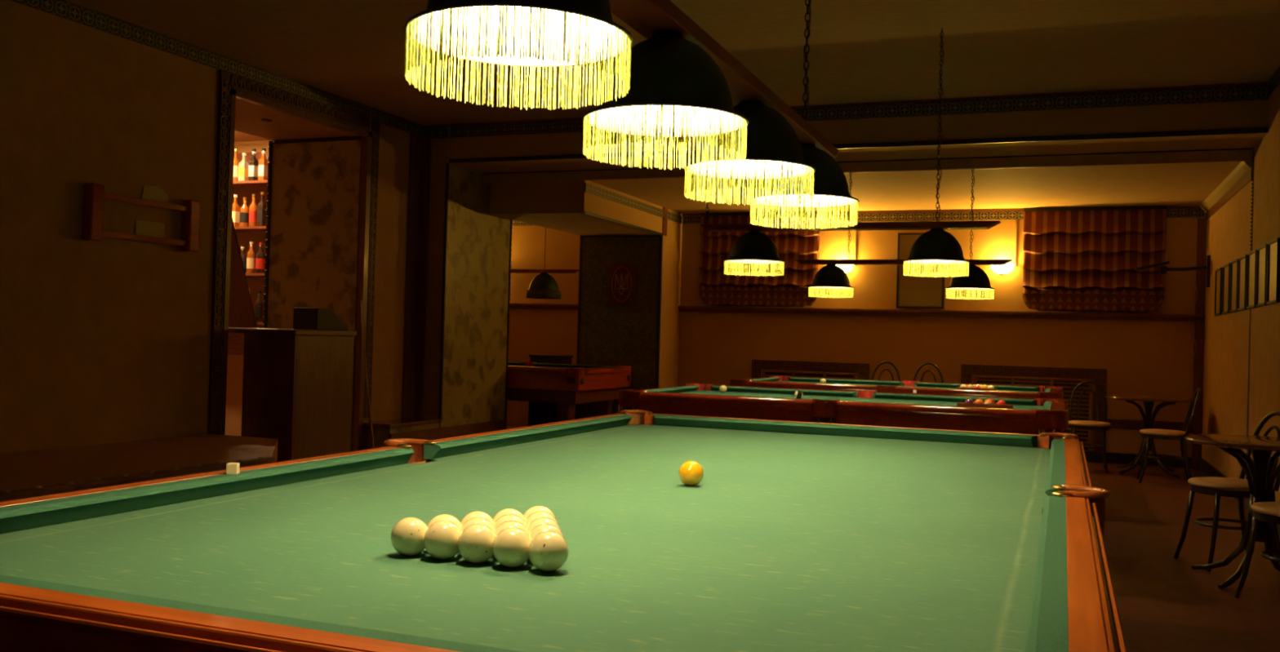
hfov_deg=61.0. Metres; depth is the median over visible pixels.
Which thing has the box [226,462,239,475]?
cube
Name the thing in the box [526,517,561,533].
ball
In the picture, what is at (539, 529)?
ball
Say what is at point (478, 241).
wall panel
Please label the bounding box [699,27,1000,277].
pendant light fixture
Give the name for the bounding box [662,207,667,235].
trim
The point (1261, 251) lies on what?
print
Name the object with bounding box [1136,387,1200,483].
bentwood chair
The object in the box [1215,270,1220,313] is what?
print
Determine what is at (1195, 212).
trim
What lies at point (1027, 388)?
cushion
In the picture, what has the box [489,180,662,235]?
beam alcove
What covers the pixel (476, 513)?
ball
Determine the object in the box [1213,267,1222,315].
framed picture
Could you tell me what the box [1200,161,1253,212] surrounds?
trim
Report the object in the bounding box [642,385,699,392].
cushion
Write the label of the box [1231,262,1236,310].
print
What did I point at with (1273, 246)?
print
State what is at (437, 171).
wall
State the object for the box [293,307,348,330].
cash register
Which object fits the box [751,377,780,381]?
cushion
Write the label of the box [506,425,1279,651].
floor
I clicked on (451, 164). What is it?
trim
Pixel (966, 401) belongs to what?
ball
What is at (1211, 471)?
baseboard
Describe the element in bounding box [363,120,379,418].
trim
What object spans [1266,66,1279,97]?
trim
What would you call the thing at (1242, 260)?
print
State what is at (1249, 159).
trim
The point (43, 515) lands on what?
cushion
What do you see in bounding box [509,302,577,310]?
trim
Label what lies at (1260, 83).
trim
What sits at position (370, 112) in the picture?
trim
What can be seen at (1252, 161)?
trim
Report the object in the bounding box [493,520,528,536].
ball
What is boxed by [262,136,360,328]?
trim
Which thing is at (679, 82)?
light
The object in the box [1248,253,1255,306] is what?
print
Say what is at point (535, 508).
ball
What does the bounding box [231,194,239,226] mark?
bottle
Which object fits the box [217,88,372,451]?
trim
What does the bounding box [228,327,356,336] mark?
countertop
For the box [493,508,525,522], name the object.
ball
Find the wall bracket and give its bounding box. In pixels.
[1135,255,1210,287]
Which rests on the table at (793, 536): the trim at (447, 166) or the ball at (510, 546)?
the ball at (510, 546)
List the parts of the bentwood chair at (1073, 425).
seat, leg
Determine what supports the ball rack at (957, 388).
on the pool table at (772, 381)
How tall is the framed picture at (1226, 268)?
0.440 m
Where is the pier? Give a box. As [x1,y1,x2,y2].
[658,208,682,387]
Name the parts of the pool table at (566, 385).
rail, leg, rail, leg, rail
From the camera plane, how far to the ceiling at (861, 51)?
7.33 m
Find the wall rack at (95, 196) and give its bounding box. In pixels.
[82,182,200,252]
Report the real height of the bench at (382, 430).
0.360 m
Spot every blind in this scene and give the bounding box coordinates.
[698,211,821,306]
[1022,205,1167,312]
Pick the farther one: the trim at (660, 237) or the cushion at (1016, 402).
the trim at (660, 237)
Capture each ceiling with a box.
[66,0,1279,125]
[234,130,271,142]
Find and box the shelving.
[227,151,268,355]
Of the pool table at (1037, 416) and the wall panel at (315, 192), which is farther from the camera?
the wall panel at (315, 192)
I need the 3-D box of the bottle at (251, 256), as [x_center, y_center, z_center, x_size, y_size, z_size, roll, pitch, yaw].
[-3.927,-0.692,10.959,0.081,0.320,0.080,1,-1,21]
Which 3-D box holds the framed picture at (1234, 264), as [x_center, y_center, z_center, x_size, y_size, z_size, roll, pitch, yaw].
[5.077,-0.341,9.267,0.021,0.440,0.380,1,-1,21]
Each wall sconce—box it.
[835,264,853,272]
[991,263,1014,274]
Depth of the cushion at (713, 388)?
7.91 m
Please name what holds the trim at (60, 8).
attached to the wall at (108, 340)
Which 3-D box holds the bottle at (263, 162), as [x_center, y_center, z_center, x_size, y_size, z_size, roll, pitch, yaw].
[-3.789,-1.623,10.925,0.068,0.330,0.068,1,-1,21]
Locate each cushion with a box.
[0,448,414,533]
[0,574,520,651]
[423,414,631,459]
[507,362,524,365]
[532,363,612,368]
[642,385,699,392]
[653,414,1037,447]
[711,385,857,397]
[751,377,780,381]
[788,377,902,386]
[872,392,1036,405]
[915,382,1039,391]
[1025,496,1068,651]
[1042,401,1052,409]
[1044,388,1050,392]
[1044,439,1065,496]
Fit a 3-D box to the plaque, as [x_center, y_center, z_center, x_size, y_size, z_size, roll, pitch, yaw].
[-0.216,-0.496,12.899,0.340,0.510,0.032,1,-1,21]
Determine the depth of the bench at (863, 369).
12.77 m
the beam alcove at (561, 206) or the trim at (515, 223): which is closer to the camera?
the beam alcove at (561, 206)
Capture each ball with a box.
[390,517,427,555]
[423,520,461,559]
[426,514,462,528]
[457,524,495,564]
[460,511,494,524]
[460,517,495,532]
[492,527,531,568]
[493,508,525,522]
[493,514,527,528]
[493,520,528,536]
[523,505,555,519]
[524,511,558,525]
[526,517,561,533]
[528,524,564,540]
[528,531,568,572]
[678,461,703,486]
[719,385,727,393]
[794,390,803,399]
[819,378,826,383]
[964,398,973,403]
[974,399,983,404]
[983,399,993,404]
[996,400,1006,404]
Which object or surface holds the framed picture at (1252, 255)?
attached to the wall at (1226, 336)
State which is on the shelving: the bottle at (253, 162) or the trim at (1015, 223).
the bottle at (253, 162)
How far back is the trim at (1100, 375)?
11.80 m
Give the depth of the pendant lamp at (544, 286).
12.30 m
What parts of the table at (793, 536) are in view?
rail, rail, rail, rail, rail, rail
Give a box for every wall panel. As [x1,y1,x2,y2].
[266,136,361,452]
[440,164,510,427]
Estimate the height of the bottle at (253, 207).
0.330 m
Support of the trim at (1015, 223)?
attached to the wall at (1139, 357)
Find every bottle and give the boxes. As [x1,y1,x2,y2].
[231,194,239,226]
[233,148,239,181]
[238,152,248,181]
[240,197,248,226]
[240,246,246,273]
[246,241,255,273]
[248,148,257,180]
[248,194,257,226]
[254,290,262,322]
[255,242,265,273]
[257,147,268,180]
[257,191,266,226]
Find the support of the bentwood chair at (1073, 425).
on the floor
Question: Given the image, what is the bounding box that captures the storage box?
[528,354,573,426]
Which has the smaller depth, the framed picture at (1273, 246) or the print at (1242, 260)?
the framed picture at (1273, 246)
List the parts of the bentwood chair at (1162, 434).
leg, leg, seat, leg, leg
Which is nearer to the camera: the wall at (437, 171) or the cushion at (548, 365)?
the wall at (437, 171)
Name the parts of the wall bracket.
arm, wall plate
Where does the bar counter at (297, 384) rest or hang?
on the floor
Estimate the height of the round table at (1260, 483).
0.749 m
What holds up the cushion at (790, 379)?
on the pool table at (772, 381)
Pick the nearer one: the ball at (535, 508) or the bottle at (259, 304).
the ball at (535, 508)
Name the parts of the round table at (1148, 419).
support arm, support arm, support arm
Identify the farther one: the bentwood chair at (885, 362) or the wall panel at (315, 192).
the bentwood chair at (885, 362)
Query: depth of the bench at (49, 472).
6.25 m
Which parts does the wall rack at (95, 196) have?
post, rail, rail, post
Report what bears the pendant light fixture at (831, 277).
hanging from the beam at (1168, 184)
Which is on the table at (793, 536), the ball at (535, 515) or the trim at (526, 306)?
the ball at (535, 515)
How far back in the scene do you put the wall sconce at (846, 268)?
12.58 m
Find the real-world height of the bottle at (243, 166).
0.290 m
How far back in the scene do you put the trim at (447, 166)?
10.46 m
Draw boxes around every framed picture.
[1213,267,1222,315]
[1222,262,1231,314]
[1229,258,1238,312]
[1237,254,1247,311]
[1246,248,1257,308]
[1255,244,1267,306]
[1266,237,1279,304]
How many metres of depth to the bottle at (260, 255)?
10.88 m
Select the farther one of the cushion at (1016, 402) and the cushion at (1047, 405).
the cushion at (1016, 402)
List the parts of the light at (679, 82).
lamp shade, lamp shade, lamp shade, chain, lamp shade, cord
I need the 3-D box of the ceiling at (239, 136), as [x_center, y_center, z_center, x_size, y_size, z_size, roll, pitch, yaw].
[-4.747,-1.995,9.589,2.130,0.080,3.620,1,-1,21]
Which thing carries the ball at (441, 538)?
on the table at (793, 536)
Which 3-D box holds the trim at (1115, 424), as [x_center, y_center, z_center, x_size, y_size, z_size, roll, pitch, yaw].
[5.420,1.053,11.440,0.900,0.100,0.025,1,-1,21]
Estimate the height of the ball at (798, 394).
0.057 m
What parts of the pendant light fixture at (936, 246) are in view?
chain, cord, lamp shade, lamp shade, chain, cord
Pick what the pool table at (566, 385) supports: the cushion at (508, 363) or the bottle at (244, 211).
the cushion at (508, 363)
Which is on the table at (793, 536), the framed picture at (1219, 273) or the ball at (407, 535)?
the ball at (407, 535)
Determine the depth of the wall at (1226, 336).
8.84 m
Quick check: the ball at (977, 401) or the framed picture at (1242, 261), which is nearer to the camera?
the ball at (977, 401)
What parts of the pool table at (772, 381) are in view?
rail, rail, rail, rail, rail, rail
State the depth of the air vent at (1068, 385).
11.73 m
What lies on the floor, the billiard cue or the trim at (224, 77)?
the billiard cue
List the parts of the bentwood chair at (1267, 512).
leg, seat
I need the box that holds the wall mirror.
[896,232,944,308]
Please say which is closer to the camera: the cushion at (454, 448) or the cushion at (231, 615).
the cushion at (231, 615)
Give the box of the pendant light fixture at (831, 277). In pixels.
[794,168,1012,299]
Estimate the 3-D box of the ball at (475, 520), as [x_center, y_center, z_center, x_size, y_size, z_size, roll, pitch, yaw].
[-0.291,0.377,1.944,0.068,0.068,0.068,2,-1,-39]
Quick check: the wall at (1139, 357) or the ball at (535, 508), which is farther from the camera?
the wall at (1139, 357)
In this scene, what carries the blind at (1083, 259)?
attached to the wall at (1139, 357)
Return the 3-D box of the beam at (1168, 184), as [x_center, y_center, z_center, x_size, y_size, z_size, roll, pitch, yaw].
[0.587,-1.440,11.915,10.800,0.080,3.150,1,-1,21]
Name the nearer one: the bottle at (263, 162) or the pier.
the bottle at (263, 162)
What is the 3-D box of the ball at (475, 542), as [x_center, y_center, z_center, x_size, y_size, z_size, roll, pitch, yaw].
[-0.281,0.376,1.877,0.068,0.068,0.068,1,-1,44]
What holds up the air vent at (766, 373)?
in the wall at (1139, 357)
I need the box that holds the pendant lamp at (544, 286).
[511,227,579,299]
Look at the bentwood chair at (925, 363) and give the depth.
12.16 m
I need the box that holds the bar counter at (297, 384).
[228,327,356,462]
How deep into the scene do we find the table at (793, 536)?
2.00 m
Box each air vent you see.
[762,369,857,379]
[973,375,1093,451]
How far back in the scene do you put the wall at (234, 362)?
11.26 m
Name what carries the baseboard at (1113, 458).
attached to the wall at (1139, 357)
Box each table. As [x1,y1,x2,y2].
[0,409,1127,651]
[506,361,631,422]
[617,383,1069,435]
[729,375,1063,399]
[1104,395,1191,477]
[1185,434,1279,590]
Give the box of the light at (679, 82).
[404,0,858,229]
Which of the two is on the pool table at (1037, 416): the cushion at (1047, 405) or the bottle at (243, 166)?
the cushion at (1047, 405)
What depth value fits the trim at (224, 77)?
8.05 m
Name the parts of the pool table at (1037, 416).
rail, rail, rail, rail, rail, rail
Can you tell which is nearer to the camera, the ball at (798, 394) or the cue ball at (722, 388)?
the ball at (798, 394)
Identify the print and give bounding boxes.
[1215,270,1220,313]
[1223,266,1228,311]
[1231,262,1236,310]
[1239,257,1244,308]
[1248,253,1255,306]
[1257,247,1265,303]
[1268,241,1277,301]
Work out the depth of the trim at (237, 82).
8.83 m
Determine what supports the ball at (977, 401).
on the pool table at (1037, 416)
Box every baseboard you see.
[389,419,506,440]
[1084,451,1191,468]
[1200,457,1279,538]
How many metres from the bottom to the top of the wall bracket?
0.320 m
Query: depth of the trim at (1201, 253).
11.29 m
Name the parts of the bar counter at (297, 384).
panel, panel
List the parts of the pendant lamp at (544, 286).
lamp shade, chain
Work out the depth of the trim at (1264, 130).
8.68 m
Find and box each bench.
[0,433,277,502]
[362,417,441,450]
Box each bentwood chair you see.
[871,360,901,381]
[912,362,943,382]
[1067,381,1111,473]
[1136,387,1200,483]
[1173,411,1279,571]
[1234,502,1279,598]
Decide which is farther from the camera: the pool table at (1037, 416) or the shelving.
the shelving
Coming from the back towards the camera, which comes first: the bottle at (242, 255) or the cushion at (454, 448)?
the bottle at (242, 255)
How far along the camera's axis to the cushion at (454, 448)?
3.90 m
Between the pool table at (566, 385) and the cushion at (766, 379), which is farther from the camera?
the pool table at (566, 385)
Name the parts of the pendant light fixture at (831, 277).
lamp shade, chain, cord, lamp shade, cord, chain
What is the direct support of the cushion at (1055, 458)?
on the table at (793, 536)
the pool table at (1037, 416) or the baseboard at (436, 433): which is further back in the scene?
the baseboard at (436, 433)
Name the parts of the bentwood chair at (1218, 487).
leg, leg, seat, leg, leg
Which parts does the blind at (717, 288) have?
head rail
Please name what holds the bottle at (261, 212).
on the shelving
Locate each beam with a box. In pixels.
[431,84,1268,173]
[481,149,1253,213]
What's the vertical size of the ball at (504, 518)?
0.068 m
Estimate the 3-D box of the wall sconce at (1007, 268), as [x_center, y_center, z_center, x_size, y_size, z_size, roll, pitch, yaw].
[3.995,-0.639,11.975,0.250,0.133,0.130,1,-1,21]
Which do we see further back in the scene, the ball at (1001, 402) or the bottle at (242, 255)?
the bottle at (242, 255)
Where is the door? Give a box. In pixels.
[577,237,658,419]
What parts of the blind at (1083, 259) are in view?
head rail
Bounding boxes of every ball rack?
[956,386,996,391]
[956,401,1013,408]
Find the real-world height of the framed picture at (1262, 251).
0.440 m
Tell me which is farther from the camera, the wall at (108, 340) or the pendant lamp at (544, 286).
the pendant lamp at (544, 286)
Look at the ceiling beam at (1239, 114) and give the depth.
8.82 m
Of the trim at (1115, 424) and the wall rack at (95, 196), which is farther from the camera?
the trim at (1115, 424)
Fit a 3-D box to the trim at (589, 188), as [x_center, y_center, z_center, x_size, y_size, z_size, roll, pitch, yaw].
[-0.005,-1.335,12.041,0.014,0.090,2.940,1,-1,21]
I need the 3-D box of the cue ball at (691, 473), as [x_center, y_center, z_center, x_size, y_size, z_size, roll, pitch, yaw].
[0.139,0.400,2.942,0.068,0.068,0.068,1,-1,21]
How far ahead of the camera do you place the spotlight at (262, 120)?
9.08 m
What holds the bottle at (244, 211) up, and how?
on the shelving
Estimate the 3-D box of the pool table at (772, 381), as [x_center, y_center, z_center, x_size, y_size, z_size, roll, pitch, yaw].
[2.266,0.933,9.540,2.698,0.862,1.580,1,-1,21]
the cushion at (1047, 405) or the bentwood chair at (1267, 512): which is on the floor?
the bentwood chair at (1267, 512)
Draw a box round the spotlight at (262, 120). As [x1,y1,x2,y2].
[260,119,271,122]
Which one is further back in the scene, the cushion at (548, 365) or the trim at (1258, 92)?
the cushion at (548, 365)
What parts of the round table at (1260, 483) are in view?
support arm, support arm, support arm, support arm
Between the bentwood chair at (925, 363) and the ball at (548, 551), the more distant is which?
the bentwood chair at (925, 363)
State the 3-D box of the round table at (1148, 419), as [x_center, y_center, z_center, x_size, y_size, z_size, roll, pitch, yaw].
[5.031,1.079,10.746,0.820,0.749,0.820,1,-1,21]
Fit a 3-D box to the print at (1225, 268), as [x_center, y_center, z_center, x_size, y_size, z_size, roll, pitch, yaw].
[5.259,-0.331,9.721,0.007,0.408,0.344,1,-1,21]
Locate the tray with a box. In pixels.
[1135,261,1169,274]
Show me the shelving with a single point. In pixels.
(245, 188)
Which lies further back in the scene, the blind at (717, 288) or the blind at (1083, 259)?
the blind at (717, 288)
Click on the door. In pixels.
(610, 335)
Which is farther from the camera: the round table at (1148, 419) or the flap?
the round table at (1148, 419)
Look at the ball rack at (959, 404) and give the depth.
6.76 m
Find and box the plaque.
[608,262,635,306]
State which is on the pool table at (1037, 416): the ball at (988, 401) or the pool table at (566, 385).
the ball at (988, 401)
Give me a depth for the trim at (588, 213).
11.57 m
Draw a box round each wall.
[0,0,409,453]
[225,140,268,435]
[422,164,445,427]
[506,208,1205,457]
[1201,84,1279,502]
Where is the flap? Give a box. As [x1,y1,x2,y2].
[228,217,257,328]
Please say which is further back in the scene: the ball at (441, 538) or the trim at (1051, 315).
the trim at (1051, 315)
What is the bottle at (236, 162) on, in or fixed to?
on the shelving
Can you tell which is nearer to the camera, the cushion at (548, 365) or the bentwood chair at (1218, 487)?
the bentwood chair at (1218, 487)
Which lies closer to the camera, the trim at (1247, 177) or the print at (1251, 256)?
the print at (1251, 256)
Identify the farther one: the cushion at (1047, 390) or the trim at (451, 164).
the trim at (451, 164)
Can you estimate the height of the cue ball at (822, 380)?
0.057 m
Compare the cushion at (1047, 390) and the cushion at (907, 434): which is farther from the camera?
the cushion at (1047, 390)
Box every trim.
[10,0,422,137]
[62,0,1267,128]
[207,70,231,433]
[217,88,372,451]
[231,73,372,132]
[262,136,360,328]
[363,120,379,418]
[368,107,449,162]
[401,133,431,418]
[422,85,1269,138]
[438,163,512,419]
[447,127,1268,163]
[448,163,490,186]
[481,158,1253,183]
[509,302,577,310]
[511,219,534,226]
[574,235,662,419]
[583,210,662,235]
[584,182,683,224]
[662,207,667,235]
[678,306,1205,321]
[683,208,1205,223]
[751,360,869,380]
[853,222,1017,266]
[960,364,1106,453]
[1107,418,1192,432]
[1191,218,1207,468]
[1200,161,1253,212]
[1205,168,1253,220]
[1245,151,1254,479]
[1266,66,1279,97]
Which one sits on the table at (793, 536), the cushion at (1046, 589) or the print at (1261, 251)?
the cushion at (1046, 589)
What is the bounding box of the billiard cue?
[360,300,374,448]

